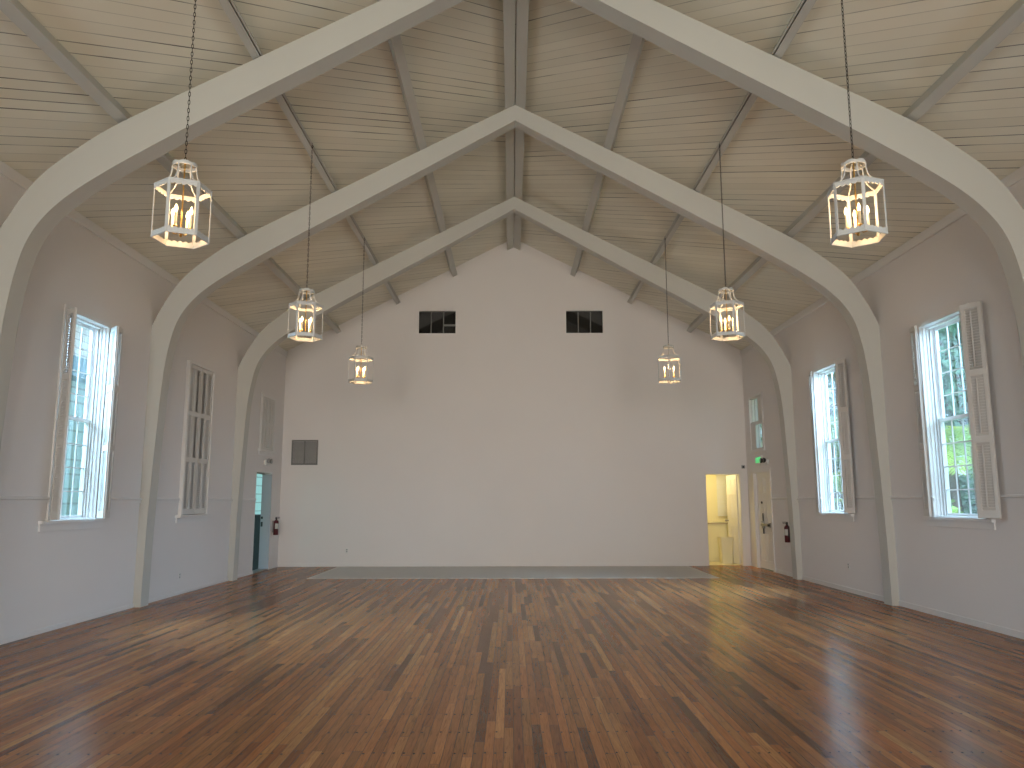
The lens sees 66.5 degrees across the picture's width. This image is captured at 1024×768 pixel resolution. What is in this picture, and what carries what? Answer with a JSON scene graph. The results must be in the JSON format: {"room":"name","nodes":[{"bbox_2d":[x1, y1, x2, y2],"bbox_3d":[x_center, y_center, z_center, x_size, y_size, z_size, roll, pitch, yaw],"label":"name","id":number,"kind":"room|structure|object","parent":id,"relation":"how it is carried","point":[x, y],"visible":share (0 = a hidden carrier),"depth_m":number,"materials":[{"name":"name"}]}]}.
{"room":"community hall","nodes":[
{"label":"community hall","id":0,"kind":"room"},
{"bbox_2d":[0,174,285,639],"bbox_3d":[-5.185,-0.045,6.238,0.200,4.760,22.734,0,-9,0],"label":"wall","id":1,"kind":"structure","parent":0,"point":[49,578],"depth_m":9.96,"materials":[{"name":"paint"}]},
{"bbox_2d":[0,496,49,503],"bbox_3d":[-5.070,1.190,8.008,0.030,0.072,1.080,0,-9,0],"label":"trim","id":2,"kind":"structure","parent":1,"relation":"attached to","point":[3,499],"depth_m":8.08,"materials":[{"name":"paint"}]},
{"bbox_2d":[0,604,133,644],"bbox_3d":[-5.077,2.731,8.869,0.012,0.050,3.240,0,-9,0],"label":"baseboard","id":3,"kind":"structure","parent":1,"relation":"attached to","point":[75,621],"depth_m":8.81,"materials":[{"name":"paint"}]},
{"bbox_2d":[38,304,111,531],"bbox_3d":[-5.163,0.426,9.204,0.250,2.543,1.320,0,-9,0],"label":"window","id":4,"kind":"structure","parent":1,"relation":"in","point":[66,522],"depth_m":9.53,"materials":[{"name":"paint"}]},
{"bbox_2d":[49,307,76,519],"bbox_3d":[-4.973,0.315,8.659,0.074,2.350,0.230,7,-11,-39],"label":"window shutter","id":5,"kind":"object","parent":4,"relation":"attached to","point":[69,339],"visible":1,"depth_m":8.63,"materials":[{"name":"paint"}]},
{"bbox_2d":[97,325,122,517],"bbox_3d":[-4.948,0.453,9.584,0.151,2.350,0.233,2,-9,-14],"label":"window shutter","id":6,"kind":"object","parent":4,"relation":"attached to","point":[116,336],"visible":1,"depth_m":9.57,"materials":[{"name":"paint"}]},
{"bbox_2d":[111,497,141,502],"bbox_3d":[-5.072,1.509,10.134,0.030,0.072,1.100,0,-9,0],"label":"trim","id":7,"kind":"structure","parent":1,"relation":"attached to","point":[113,499],"depth_m":10.23,"materials":[{"name":"paint"}]},
{"bbox_2d":[0,160,287,356],"bbox_3d":[-5.075,-2.332,6.591,0.030,0.128,22.354,0,-9,0],"label":"trim","id":8,"kind":"structure","parent":1,"relation":"attached to","point":[6,171],"depth_m":10.21,"materials":[{"name":"paint"}]},
{"bbox_2d":[157,498,180,502],"bbox_3d":[-5.073,1.700,11.410,0.030,0.072,1.020,0,-9,0],"label":"trim","id":9,"kind":"structure","parent":1,"relation":"attached to","point":[159,500],"depth_m":11.51,"materials":[{"name":"paint"}]},
{"bbox_2d":[148,578,227,602],"bbox_3d":[-5.080,3.248,12.324,0.012,0.050,3.288,0,-9,0],"label":"baseboard","id":10,"kind":"structure","parent":1,"relation":"attached to","point":[226,579],"depth_m":12.14,"materials":[{"name":"paint"}]},
{"bbox_2d":[175,360,215,522],"bbox_3d":[-5.143,0.947,12.594,0.275,2.518,1.280,0,-9,0],"label":"window","id":11,"kind":"structure","parent":1,"relation":"in","point":[180,518],"depth_m":12.21,"materials":[{"name":"paint"}]},
{"bbox_2d":[183,364,202,513],"bbox_3d":[-5.066,0.870,12.365,0.046,2.350,0.464,0,-9,0],"label":"window shutter","id":12,"kind":"object","parent":11,"relation":"attached to","point":[191,457],"visible":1,"depth_m":12.37,"materials":[{"name":"paint"}]},
{"bbox_2d":[194,369,213,513],"bbox_3d":[-5.072,0.941,12.836,0.046,2.350,0.464,0,-9,0],"label":"window shutter","id":13,"kind":"object","parent":11,"relation":"attached to","point":[200,500],"visible":1,"depth_m":12.84,"materials":[{"name":"paint"}]},
{"bbox_2d":[209,498,232,502],"bbox_3d":[-5.075,2.025,13.579,0.030,0.072,1.168,0,-9,0],"label":"trim","id":14,"kind":"structure","parent":1,"relation":"attached to","point":[211,500],"depth_m":13.60,"materials":[{"name":"paint"}]},
{"bbox_2d":[237,571,252,577],"bbox_3d":[-5.082,3.610,14.738,0.012,0.050,1.130,0,-9,0],"label":"baseboard","id":15,"kind":"structure","parent":1,"relation":"attached to","point":[248,573],"depth_m":14.84,"materials":[{"name":"paint"}]},
{"bbox_2d":[242,499,256,501],"bbox_3d":[-5.076,2.228,14.935,0.030,0.072,1.110,0,-9,0],"label":"trim","id":16,"kind":"structure","parent":1,"relation":"attached to","point":[243,500],"depth_m":15.08,"materials":[{"name":"paint"}]},
{"bbox_2d":[252,473,271,573],"bbox_3d":[-5.189,2.809,15.935,0.204,1.990,1.000,0,-9,0],"label":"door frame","id":17,"kind":"structure","parent":1,"relation":"in","point":[266,478],"depth_m":16.42,"materials":[{"name":"grey paint"}]},
{"bbox_2d":[258,393,275,456],"bbox_3d":[-5.065,0.864,16.247,0.060,1.250,1.040,0,-9,0],"label":"window","id":18,"kind":"structure","parent":1,"relation":"in","point":[260,451],"depth_m":15.88,"materials":[{"name":"paint"}]},
{"bbox_2d":[261,396,269,449],"bbox_3d":[-5.071,0.807,16.053,0.039,1.085,0.390,0,-9,0],"label":"window shutter","id":19,"kind":"object","parent":18,"relation":"attached to","point":[266,401],"visible":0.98,"depth_m":16.04,"materials":[{"name":"paint"}]},
{"bbox_2d":[267,399,274,450],"bbox_3d":[-5.084,0.866,16.449,0.039,1.085,0.390,0,-9,0],"label":"window shutter","id":20,"kind":"object","parent":18,"relation":"attached to","point":[272,402],"visible":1,"depth_m":16.45,"materials":[{"name":"paint"}]},
{"bbox_2d":[264,458,272,465],"bbox_3d":[-5.044,1.612,16.155,0.100,0.142,0.284,0,-9,0],"label":"emergency light","id":21,"kind":"object","parent":1,"relation":"attached to","point":[268,461],"visible":1,"depth_m":16.08,"materials":[{"name":"white plastic"}]},
{"bbox_2d":[272,517,278,534],"bbox_3d":[-5.017,3.016,16.594,0.147,0.376,0.113,6,-10,-34],"label":"fire extinguisher","id":22,"kind":"object","parent":1,"relation":"attached to","point":[275,524],"visible":1,"depth_m":16.55,"materials":[{"name":"red metal"}]},
{"bbox_2d":[0,562,1023,767],"bbox_3d":[0.492,2.473,6.657,11.545,0.120,24.300,0,-9,0],"label":"floor","id":23,"kind":"structure","parent":0,"point":[746,666],"depth_m":6.19,"materials":[{"name":"brown wood"}]},
{"bbox_2d":[0,0,1023,448],"bbox_3d":[0.056,-1.067,7.688,10.290,7.190,0.230,0,-9,0],"label":"arch frame","id":24,"kind":"object","parent":23,"relation":"on","point":[895,139],"visible":0.99,"depth_m":7.84,"materials":[{"name":"paint"}]},
{"bbox_2d":[307,566,718,578],"bbox_3d":[0.021,3.742,15.542,7.550,0.007,2.590,0,-9,0],"label":"stage platform","id":25,"kind":"object","parent":23,"relation":"on","point":[503,572],"visible":1,"depth_m":15.38,"materials":[{"name":"beige"}]},
{"bbox_2d":[227,197,802,580],"bbox_3d":[0.050,-0.031,14.599,10.290,7.190,0.230,0,-9,0],"label":"arch frame","id":26,"kind":"object","parent":23,"relation":"on","point":[338,295],"visible":0.91,"depth_m":14.70,"materials":[{"name":"paint"}]},
{"bbox_2d":[133,105,899,607],"bbox_3d":[0.053,-0.553,11.120,10.290,7.190,0.230,0,-9,0],"label":"arch frame","id":27,"kind":"object","parent":23,"relation":"on","point":[248,251],"visible":1,"depth_m":11.21,"materials":[{"name":"paint"}]},
{"bbox_2d":[708,522,727,561],"bbox_3d":[4.153,3.695,18.301,1.700,0.900,0.685,0,-9,0],"label":"base cabinet","id":28,"kind":"object","parent":23,"relation":"on","point":[715,529],"visible":0.2,"depth_m":18.00,"materials":[{"name":"beige paint"}]},
{"bbox_2d":[708,522,727,523],"bbox_3d":[4.152,3.269,18.364,1.700,0.038,0.685,0,-9,0],"label":"countertop","id":29,"kind":"structure","parent":28,"relation":"on","point":[708,522],"depth_m":18.04,"materials":[{"name":"beige"}]},
{"bbox_2d":[717,537,732,563],"bbox_3d":[4.854,3.764,17.692,0.324,0.580,0.264,0,-9,0],"label":"waste bin","id":30,"kind":"object","parent":23,"relation":"on","point":[725,543],"visible":1,"depth_m":17.59,"materials":[{"name":"beige plastic"}]},
{"bbox_2d":[0,0,1023,350],"bbox_3d":[0.052,-3.616,6.778,11.490,3.059,22.734,0,-9,0],"label":"ceiling","id":31,"kind":"structure","parent":0,"point":[254,164],"depth_m":9.80,"materials":[{"name":"white wood"}]},
{"bbox_2d":[0,0,340,332],"bbox_3d":[-3.954,-2.904,6.678,0.178,0.212,22.354,0,-9,0],"label":"purlin","id":32,"kind":"object","parent":31,"relation":"attached to","point":[14,10],"visible":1,"depth_m":7.31,"materials":[{"name":"paint"}]},
{"bbox_2d":[218,0,400,304],"bbox_3d":[-2.622,-3.572,6.779,0.181,0.214,22.354,0,-9,0],"label":"purlin","id":33,"kind":"object","parent":31,"relation":"attached to","point":[226,5],"visible":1,"depth_m":9.38,"materials":[{"name":"paint"}]},
{"bbox_2d":[150,0,212,248],"bbox_3d":[-2.532,-2.346,6.144,0.368,2.537,0.422,-1,-9,6],"label":"lantern","id":34,"kind":"object","parent":33,"relation":"hanging from","point":[172,227],"visible":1,"depth_m":5.98,"materials":[{"name":"white metal"}]},
{"bbox_2d":[287,143,323,341],"bbox_3d":[-2.535,-1.807,9.743,0.422,2.537,0.368,-9,-12,44],"label":"lantern","id":35,"kind":"object","parent":33,"relation":"hanging from","point":[311,302],"visible":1,"depth_m":9.58,"materials":[{"name":"white metal"}]},
{"bbox_2d":[348,237,373,383],"bbox_3d":[-2.539,-1.279,13.264,0.368,2.537,0.422,7,-11,-41],"label":"lantern","id":36,"kind":"object","parent":33,"relation":"hanging from","point":[357,379],"visible":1,"depth_m":13.09,"materials":[{"name":"white metal"}]},
{"bbox_2d":[377,0,456,276],"bbox_3d":[-1.336,-4.217,6.877,0.184,0.216,22.354,0,-9,0],"label":"purlin","id":37,"kind":"object","parent":31,"relation":"attached to","point":[395,43],"visible":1,"depth_m":10.58,"materials":[{"name":"paint"}]},
{"bbox_2d":[503,0,515,249],"bbox_3d":[-0.028,-4.879,6.977,0.144,0.291,22.354,0,-9,0],"label":"ridge beam","id":38,"kind":"structure","parent":31,"relation":"attached to","point":[509,6],"depth_m":10.98,"materials":[{"name":"paint"}]},
{"bbox_2d":[514,0,528,249],"bbox_3d":[0.128,-4.879,6.978,0.144,0.291,22.354,0,-9,0],"label":"ridge beam","id":39,"kind":"structure","parent":31,"relation":"attached to","point":[522,6],"depth_m":10.98,"materials":[{"name":"paint"}]},
{"bbox_2d":[570,0,655,276],"bbox_3d":[1.439,-4.223,6.880,0.184,0.216,22.354,0,-9,0],"label":"purlin","id":40,"kind":"object","parent":31,"relation":"attached to","point":[636,45],"visible":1,"depth_m":10.58,"materials":[{"name":"paint"}]},
{"bbox_2d":[627,0,816,303],"bbox_3d":[2.728,-3.582,6.785,0.181,0.214,22.354,0,-9,0],"label":"purlin","id":41,"kind":"object","parent":31,"relation":"attached to","point":[801,14],"visible":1,"depth_m":9.43,"materials":[{"name":"paint"}]},
{"bbox_2d":[658,238,680,383],"bbox_3d":[2.637,-1.289,13.270,0.368,2.537,0.422,-2,-9,11],"label":"lantern","id":42,"kind":"object","parent":41,"relation":"hanging from","point":[660,358],"visible":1,"depth_m":13.09,"materials":[{"name":"white metal"}]},
{"bbox_2d":[709,144,745,340],"bbox_3d":[2.640,-1.817,9.749,0.368,2.537,0.422,1,-9,-7],"label":"lantern","id":43,"kind":"object","parent":41,"relation":"hanging from","point":[740,335],"visible":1,"depth_m":9.60,"materials":[{"name":"white metal"}]},
{"bbox_2d":[827,0,887,247],"bbox_3d":[2.644,-2.356,6.150,0.368,2.537,0.422,-1,-9,9],"label":"lantern","id":44,"kind":"object","parent":41,"relation":"hanging from","point":[858,227],"visible":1,"depth_m":6.00,"materials":[{"name":"white metal"}]},
{"bbox_2d":[687,0,1023,332],"bbox_3d":[4.061,-2.919,6.687,0.178,0.212,22.354,0,-9,0],"label":"purlin","id":45,"kind":"object","parent":31,"relation":"attached to","point":[1013,17],"visible":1,"depth_m":7.40,"materials":[{"name":"paint"}]},
{"bbox_2d":[278,242,750,565],"bbox_3d":[0.047,0.306,17.593,10.290,7.410,0.180,0,-9,0],"label":"wall","id":46,"kind":"structure","parent":0,"point":[510,436],"depth_m":17.40,"materials":[{"name":"paint"}]},
{"bbox_2d":[291,440,317,464],"bbox_3d":[-4.595,1.517,17.309,0.586,0.555,0.014,0,-9,0],"label":"air vent","id":47,"kind":"object","parent":46,"relation":"in","point":[312,459],"visible":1,"depth_m":17.30,"materials":[{"name":"grey metal"}]},
{"bbox_2d":[418,310,456,333],"bbox_3d":[-1.700,-1.393,17.837,0.880,0.566,0.178,0,-9,0],"label":"window","id":48,"kind":"structure","parent":46,"relation":"in","point":[429,321],"depth_m":17.81,"materials":[{"name":"glass"}]},
{"bbox_2d":[277,562,703,566],"bbox_3d":[-0.458,3.920,16.953,9.265,0.075,0.014,0,-9,0],"label":"baseboard","id":49,"kind":"structure","parent":46,"relation":"attached to","point":[631,563],"depth_m":16.95,"materials":[{"name":"paint"}]},
{"bbox_2d":[565,310,603,333],"bbox_3d":[1.648,-1.403,17.842,0.877,0.566,0.178,0,-9,0],"label":"window","id":50,"kind":"structure","parent":46,"relation":"in","point":[576,321],"depth_m":17.81,"materials":[{"name":"glass"}]},
{"bbox_2d":[705,471,747,565],"bbox_3d":[4.692,3.003,17.568,0.850,2.050,0.958,0,-9,0],"label":"door frame","id":51,"kind":"structure","parent":46,"relation":"in","point":[735,490],"depth_m":17.31,"materials":[{"name":"paint"}]},
{"bbox_2d":[706,474,736,536],"bbox_3d":[4.751,2.914,18.830,3.000,2.600,0.100,0,-9,0],"label":"wall","id":52,"kind":"structure","parent":0,"point":[711,486],"depth_m":18.80,"materials":[{"name":"beige paint"}]},
{"bbox_2d":[716,475,728,515],"bbox_3d":[5.180,2.631,18.794,0.520,1.072,0.055,0,-9,0],"label":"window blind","id":53,"kind":"object","parent":52,"relation":"attached to","point":[720,503],"visible":0.37,"depth_m":18.78,"materials":[{"name":"white"}]},
{"bbox_2d":[742,179,1023,631],"bbox_3d":[5.305,-0.065,6.250,0.200,4.760,22.734,0,-9,0],"label":"wall","id":54,"kind":"structure","parent":0,"point":[976,574],"depth_m":10.20,"materials":[{"name":"paint"}]},
{"bbox_2d":[748,391,764,452],"bbox_3d":[5.247,0.826,16.575,0.185,1.220,0.960,0,-9,0],"label":"window","id":55,"kind":"structure","parent":54,"relation":"in","point":[752,426],"depth_m":16.62,"materials":[{"name":"paint"}]},
{"bbox_2d":[756,455,762,465],"bbox_3d":[5.169,1.597,16.324,0.054,0.200,0.315,0,-9,0],"label":"exit sign","id":56,"kind":"object","parent":54,"relation":"attached to","point":[758,463],"visible":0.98,"depth_m":16.30,"materials":[{"name":"green plastic"}]},
{"bbox_2d":[752,467,775,571],"bbox_3d":[5.224,2.780,16.121,0.150,2.060,1.150,0,-9,0],"label":"door","id":57,"kind":"structure","parent":54,"relation":"in","point":[762,490],"depth_m":16.21,"materials":[{"name":"paint"}]},
{"bbox_2d":[760,458,768,464],"bbox_3d":[5.147,1.577,15.927,0.100,0.142,0.284,0,-9,0],"label":"emergency light","id":58,"kind":"object","parent":54,"relation":"attached to","point":[764,461],"visible":1,"depth_m":15.82,"materials":[{"name":"white plastic"}]},
{"bbox_2d":[771,497,786,500],"bbox_3d":[5.184,2.215,14.987,0.030,0.072,1.190,0,-9,0],"label":"trim","id":59,"kind":"structure","parent":54,"relation":"attached to","point":[784,498],"depth_m":15.09,"materials":[{"name":"paint"}]},
{"bbox_2d":[776,569,792,576],"bbox_3d":[5.195,3.585,14.781,0.014,0.070,1.190,0,-9,0],"label":"baseboard","id":60,"kind":"structure","parent":54,"relation":"attached to","point":[777,570],"depth_m":14.87,"materials":[{"name":"paint"}]},
{"bbox_2d":[783,522,789,542],"bbox_3d":[5.126,2.757,14.535,0.147,0.376,0.113,6,-10,-34],"label":"fire extinguisher","id":61,"kind":"object","parent":54,"relation":"attached to","point":[786,527],"visible":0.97,"depth_m":14.49,"materials":[{"name":"red metal"}]},
{"bbox_2d":[797,497,822,500],"bbox_3d":[5.185,2.011,13.626,0.030,0.072,1.098,0,-9,0],"label":"trim","id":62,"kind":"structure","parent":54,"relation":"attached to","point":[798,498],"depth_m":13.69,"materials":[{"name":"paint"}]},
{"bbox_2d":[812,358,853,521],"bbox_3d":[5.274,0.934,12.737,0.250,2.543,1.400,0,-9,0],"label":"window","id":63,"kind":"structure","parent":54,"relation":"in","point":[838,515],"depth_m":13.15,"materials":[{"name":"paint"}]},
{"bbox_2d":[808,371,820,511],"bbox_3d":[5.091,0.966,13.148,0.065,2.350,0.231,-3,-9,20],"label":"window shutter","id":64,"kind":"object","parent":63,"relation":"attached to","point":[817,495],"visible":1,"depth_m":13.11,"materials":[{"name":"paint"}]},
{"bbox_2d":[834,359,855,512],"bbox_3d":[5.099,0.802,12.053,0.116,2.350,0.381,0,-9,0],"label":"window shutter","id":65,"kind":"object","parent":63,"relation":"attached to","point":[846,466],"visible":1,"depth_m":11.94,"materials":[{"name":"paint"}]},
{"bbox_2d":[802,576,883,601],"bbox_3d":[5.197,3.219,12.338,0.014,0.070,3.288,0,-9,0],"label":"baseboard","id":66,"kind":"structure","parent":54,"relation":"attached to","point":[832,585],"depth_m":12.15,"materials":[{"name":"paint"}]},
{"bbox_2d":[855,496,874,500],"bbox_3d":[5.187,1.688,11.476,0.030,0.072,1.130,0,-9,0],"label":"trim","id":67,"kind":"structure","parent":54,"relation":"attached to","point":[861,498],"depth_m":11.46,"materials":[{"name":"paint"}]},
{"bbox_2d":[740,165,1023,355],"bbox_3d":[5.185,-2.352,6.603,0.030,0.128,22.354,0,-9,0],"label":"trim","id":68,"kind":"structure","parent":54,"relation":"attached to","point":[1016,176],"depth_m":10.39,"materials":[{"name":"paint"}]},
{"bbox_2d":[890,496,934,500],"bbox_3d":[5.188,1.489,10.146,0.030,0.072,1.100,0,-9,0],"label":"trim","id":69,"kind":"structure","parent":54,"relation":"attached to","point":[893,498],"depth_m":10.22,"materials":[{"name":"paint"}]},
{"bbox_2d":[917,303,995,529],"bbox_3d":[5.277,0.414,9.266,0.250,2.543,1.400,0,-9,0],"label":"window","id":70,"kind":"structure","parent":54,"relation":"in","point":[965,520],"depth_m":9.64,"materials":[{"name":"paint"}]},
{"bbox_2d":[909,325,931,515],"bbox_3d":[5.068,0.448,9.692,0.092,2.350,0.230,-5,-10,28],"label":"window shutter","id":71,"kind":"object","parent":70,"relation":"attached to","point":[926,498],"visible":1,"depth_m":9.65,"materials":[{"name":"paint"}]},
{"bbox_2d":[959,301,1001,518],"bbox_3d":[5.090,0.281,8.576,0.138,2.350,0.408,0,-9,0],"label":"window shutter","id":72,"kind":"object","parent":70,"relation":"attached to","point":[981,429],"visible":1,"depth_m":8.47,"materials":[{"name":"paint"}]},
{"bbox_2d":[899,600,1023,638],"bbox_3d":[5.200,2.701,8.882,0.014,0.070,3.240,0,-9,0],"label":"baseboard","id":73,"kind":"structure","parent":54,"relation":"attached to","point":[1018,634],"depth_m":8.94,"materials":[{"name":"paint"}]},
{"bbox_2d":[1000,494,1023,501],"bbox_3d":[5.190,1.170,8.020,0.030,0.072,1.080,0,-9,0],"label":"trim","id":74,"kind":"structure","parent":54,"relation":"attached to","point":[1014,497],"depth_m":8.09,"materials":[{"name":"paint"}]},
{"label":"outside","id":75,"kind":"structure","parent":0,"visible":0},
{"label":"ground","id":76,"kind":"structure","parent":75,"visible":0},
{"bbox_2d":[61,325,261,515],"bbox_3d":[-12.159,-0.498,21.804,7.600,11.200,31.800,0,-9,0],"label":"house","id":77,"kind":"structure","parent":76,"relation":"on","point":[72,428],"depth_m":16.24,"materials":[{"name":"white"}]},
{"bbox_2d":[252,514,260,569],"bbox_3d":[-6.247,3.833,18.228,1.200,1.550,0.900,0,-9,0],"label":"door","id":78,"kind":"structure","parent":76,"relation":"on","point":[257,516],"depth_m":17.86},
{"bbox_2d":[760,412,839,509],"bbox_3d":[9.642,3.052,23.426,4.448,4.575,4.389,0,-9,0],"label":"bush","id":79,"kind":"object","parent":76,"relation":"on","point":[831,416],"visible":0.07,"depth_m":23.32,"materials":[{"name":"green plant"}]},
{"bbox_2d":[760,372,842,508],"bbox_3d":[12.816,1.712,31.075,5.655,9.484,6.219,1,-9,-6],"label":"tree","id":80,"kind":"object","parent":76,"relation":"on","point":[833,374],"visible":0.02,"depth_m":30.44,"materials":[{"name":"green plant"}]},
{"bbox_2d":[832,471,960,509],"bbox_3d":[8.690,3.363,18.936,4.418,2.638,4.284,0,-9,0],"label":"palm","id":81,"kind":"object","parent":76,"relation":"on","point":[839,484],"visible":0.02,"depth_m":18.94,"materials":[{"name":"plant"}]},
{"bbox_2d":[938,322,971,491],"bbox_3d":[10.756,0.514,18.319,4.872,8.081,5.491,0,-9,0],"label":"tree","id":82,"kind":"object","parent":76,"relation":"on","point":[952,330],"visible":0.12,"depth_m":17.62,"materials":[{"name":"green plant"}]},
{"bbox_2d":[951,498,962,512],"bbox_3d":[7.423,2.831,13.532,1.700,2.095,1.806,-3,-9,21],"label":"shrub","id":83,"kind":"object","parent":76,"relation":"on","point":[954,509],"visible":0.02,"depth_m":13.07,"materials":[{"name":"green plant"}]},
{"bbox_2d":[945,425,973,510],"bbox_3d":[8.715,2.428,15.435,3.697,3.446,3.545,0,-9,0],"label":"bush","id":84,"kind":"object","parent":76,"relation":"on","point":[959,447],"visible":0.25,"depth_m":15.38,"materials":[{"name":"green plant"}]},
{"bbox_2d":[957,461,977,513],"bbox_3d":[9.448,2.889,16.157,2.049,2.751,2.353,0,-9,0],"label":"shrub","id":85,"kind":"object","parent":76,"relation":"on","point":[963,479],"visible":0.14,"depth_m":16.05,"materials":[{"name":"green plant"}]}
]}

